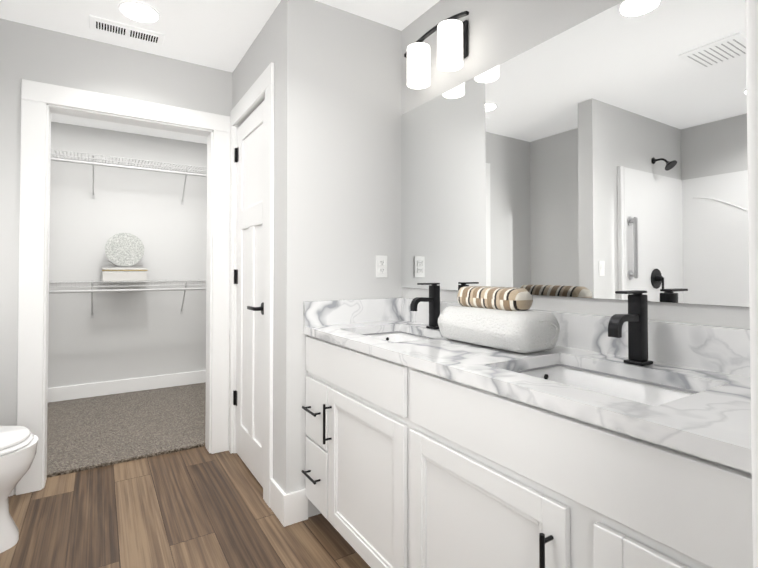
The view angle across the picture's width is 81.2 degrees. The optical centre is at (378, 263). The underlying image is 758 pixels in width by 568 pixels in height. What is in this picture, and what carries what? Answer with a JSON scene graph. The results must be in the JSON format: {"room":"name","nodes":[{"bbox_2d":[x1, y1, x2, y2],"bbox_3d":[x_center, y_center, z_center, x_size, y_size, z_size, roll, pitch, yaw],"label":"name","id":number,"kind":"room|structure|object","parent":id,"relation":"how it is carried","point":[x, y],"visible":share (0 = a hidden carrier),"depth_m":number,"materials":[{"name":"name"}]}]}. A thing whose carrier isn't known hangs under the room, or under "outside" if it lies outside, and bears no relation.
{"room":"bathroom","nodes":[
{"label":"bathroom","id":0,"kind":"room"},
{"bbox_2d":[0,18,232,494],"bbox_3d":[-1.416,-0.027,2.647,2.537,2.440,0.120,1,-1,-32],"label":"wall","id":1,"kind":"structure","parent":0,"point":[34,53],"depth_m":2.36,"materials":[{"name":"grey paint"}]},
{"bbox_2d":[16,79,229,494],"bbox_3d":[-1.448,0.121,2.624,1.058,2.144,0.156,1,-1,-32],"label":"trim","id":2,"kind":"structure","parent":1,"relation":"attached to","point":[41,102],"depth_m":2.41,"materials":[{"name":"white wood"}]},
{"bbox_2d":[47,382,205,477],"bbox_3d":[-1.854,1.224,3.521,3.450,0.068,1.820,1,-1,-32],"label":"floor carpet","id":3,"kind":"object","parent":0,"point":[93,432],"visible":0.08,"depth_m":3.19,"materials":[{"name":"grey carpet"}]},
{"bbox_2d":[48,122,206,387],"bbox_3d":[-2.292,-0.001,4.234,3.490,2.440,0.120,1,-1,-32],"label":"wall","id":4,"kind":"structure","parent":0,"point":[126,335],"depth_m":4.12,"materials":[{"name":"grey paint"}]},
{"bbox_2d":[48,370,205,402],"bbox_3d":[-2.256,1.139,4.159,3.250,0.122,0.015,1,-1,-32],"label":"baseboard","id":5,"kind":"structure","parent":4,"relation":"attached to","point":[63,393],"depth_m":4.09,"materials":[{"name":"white wood"}]},
{"bbox_2d":[49,149,206,317],"bbox_3d":[-2.125,-0.214,4.086,2.374,1.422,0.308,1,-1,-32],"label":"wire closet shelf","id":6,"kind":"object","parent":4,"relation":"attached to","point":[93,162],"visible":0.58,"depth_m":3.92,"materials":[{"name":"grey metal"}]},
{"bbox_2d":[102,233,147,280],"bbox_3d":[-2.284,-0.059,3.980,0.346,0.435,0.206,1,-1,-32],"label":"box","id":7,"kind":"object","parent":6,"relation":"on","point":[124,249],"visible":1,"depth_m":3.96,"materials":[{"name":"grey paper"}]},
{"bbox_2d":[0,446,370,567],"bbox_3d":[-0.854,1.190,0.907,3.550,0.050,3.670,1,-1,-32],"label":"floor","id":8,"kind":"structure","parent":0,"point":[200,507],"depth_m":2.01,"materials":[{"name":"brown wood"}]},
{"bbox_2d":[0,426,37,552],"bbox_3d":[-1.792,0.771,1.746,0.711,0.815,0.470,1,-1,-32],"label":"toilet","id":9,"kind":"object","parent":8,"relation":"on","point":[18,447],"visible":1,"depth_m":1.83,"materials":[{"name":"white ceramic"}]},
{"bbox_2d":[301,283,752,567],"bbox_3d":[0.335,0.627,1.459,0.590,1.094,1.736,1,-1,-32],"label":"bathroom vanity","id":10,"kind":"object","parent":8,"relation":"on","point":[613,441],"visible":1,"depth_m":1.14,"materials":[{"name":"painted wood"},{"name":"marble"},{"name":"matte black metal"}]},
{"bbox_2d":[362,331,432,341],"bbox_3d":[0.077,0.395,1.871,0.378,0.140,0.493,1,-1,-32],"label":"sink","id":11,"kind":"object","parent":10,"relation":"in","point":[393,336],"depth_m":2.09,"materials":[{"name":"white ceramic"}]},
{"bbox_2d":[410,283,439,328],"bbox_3d":[0.207,0.190,1.956,0.151,0.203,0.054,1,-1,-32],"label":"faucet","id":12,"kind":"object","parent":10,"relation":"on","point":[434,288],"depth_m":1.96,"materials":[{"name":"black metal"}]},
{"bbox_2d":[438,286,559,352],"bbox_3d":[0.407,0.183,1.548,0.227,0.198,0.408,1,-1,-32],"label":"towels","id":13,"kind":"object","parent":10,"relation":"on","point":[503,318],"visible":1,"depth_m":1.45,"materials":[{"name":"grey fabric"}]},
{"bbox_2d":[515,363,698,405],"bbox_3d":[0.550,0.383,1.122,0.378,0.140,0.493,1,-1,-32],"label":"sink","id":14,"kind":"object","parent":10,"relation":"in","point":[654,391],"depth_m":1.25,"materials":[{"name":"white ceramic"}]},
{"bbox_2d":[608,290,652,365],"bbox_3d":[0.680,0.177,1.207,0.151,0.203,0.054,1,-1,-32],"label":"faucet","id":15,"kind":"object","parent":10,"relation":"on","point":[637,316],"depth_m":1.22,"materials":[{"name":"black metal"}]},
{"bbox_2d":[0,0,439,143],"bbox_3d":[-1.107,-1.310,1.863,4.100,0.100,5.490,1,-1,-32],"label":"ceiling","id":16,"kind":"structure","parent":0,"point":[220,34],"depth_m":2.29,"materials":[{"name":"white paint"}]},
{"bbox_2d":[89,15,164,45],"bbox_3d":[-1.352,-1.245,2.382,0.350,0.011,0.140,1,-1,-32],"label":"ceiling vent","id":17,"kind":"object","parent":16,"relation":"in","point":[123,30],"visible":1,"depth_m":2.37,"materials":[{"name":"white metal"}]},
{"bbox_2d":[118,0,160,23],"bbox_3d":[-1.193,-1.249,2.205,0.188,0.009,0.188,1,-1,-32],"label":"recessed light","id":18,"kind":"object","parent":16,"relation":"in","point":[139,11],"visible":1,"depth_m":2.19,"materials":[{"name":"white"}]},
{"bbox_2d":[232,4,278,482],"bbox_3d":[-0.670,-0.029,2.527,0.120,2.440,0.880,1,-1,-32],"label":"wall","id":19,"kind":"structure","parent":0,"point":[260,55],"depth_m":2.18,"materials":[{"name":"grey paint"}]},
{"bbox_2d":[233,100,264,486],"bbox_3d":[-0.752,0.159,2.537,0.095,2.046,0.652,1,-1,-32],"label":"door leaf","id":20,"kind":"structure","parent":19,"relation":"in","point":[249,157],"depth_m":2.54,"materials":[{"name":"white painted wood"},{"name":"matte black metal"}]},
{"bbox_2d":[228,62,273,507],"bbox_3d":[-0.687,0.104,2.536,0.138,2.175,0.805,1,-1,-32],"label":"door frame","id":21,"kind":"structure","parent":19,"relation":"attached to","point":[257,93],"depth_m":2.22,"materials":[{"name":"white wood"}]},
{"bbox_2d":[277,0,401,516],"bbox_3d":[-0.182,-0.033,2.244,0.642,2.440,0.120,1,-1,-32],"label":"wall","id":22,"kind":"structure","parent":0,"point":[339,137],"depth_m":2.14,"materials":[{"name":"grey paint"}]},
{"bbox_2d":[376,255,386,277],"bbox_3d":[0.015,0.017,2.289,0.070,0.115,0.008,1,-1,-32],"label":"outlet","id":23,"kind":"object","parent":22,"relation":"attached to","point":[381,266],"visible":1,"depth_m":2.29,"materials":[{"name":"white plastic"}]},
{"bbox_2d":[402,0,623,114],"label":"wall","id":24,"kind":"structure","parent":0,"point":[500,32],"depth_m":1.84,"materials":[{"name":"grey paint"}]},
{"bbox_2d":[404,11,468,88],"bbox_3d":[0.268,-0.951,1.987,0.168,0.234,0.433,1,-1,-32],"label":"sconce","id":25,"kind":"object","parent":24,"relation":"attached to","point":[452,42],"visible":1,"depth_m":1.91,"materials":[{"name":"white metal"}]},
{"bbox_2d":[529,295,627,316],"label":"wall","id":26,"kind":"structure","parent":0,"point":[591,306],"depth_m":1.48,"materials":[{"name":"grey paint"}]},
{"bbox_2d":[401,0,749,306],"bbox_3d":[0.582,-0.343,1.633,0.006,0.920,1.729,1,-1,-32],"label":"mirror","id":27,"kind":"object","parent":26,"relation":"attached to","point":[602,155],"visible":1,"depth_m":1.43,"materials":[{"name":"clear glass"}]},
{"bbox_2d":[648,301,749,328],"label":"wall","id":28,"kind":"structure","parent":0,"point":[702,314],"depth_m":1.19,"materials":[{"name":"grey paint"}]},
{"bbox_3d":[0.211,-0.065,0.269,2.087,2.440,0.120,1,-1,-32],"label":"wall","id":29,"kind":"structure","parent":0,"visible":0},
{"bbox_2d":[745,0,757,567],"bbox_3d":[0.098,0.082,0.204,1.009,2.144,0.140,1,-1,-32],"label":"door frame","id":30,"kind":"structure","parent":29,"relation":"attached to","point":[751,8],"depth_m":0.47,"materials":[{"name":"white wood"}]}
]}

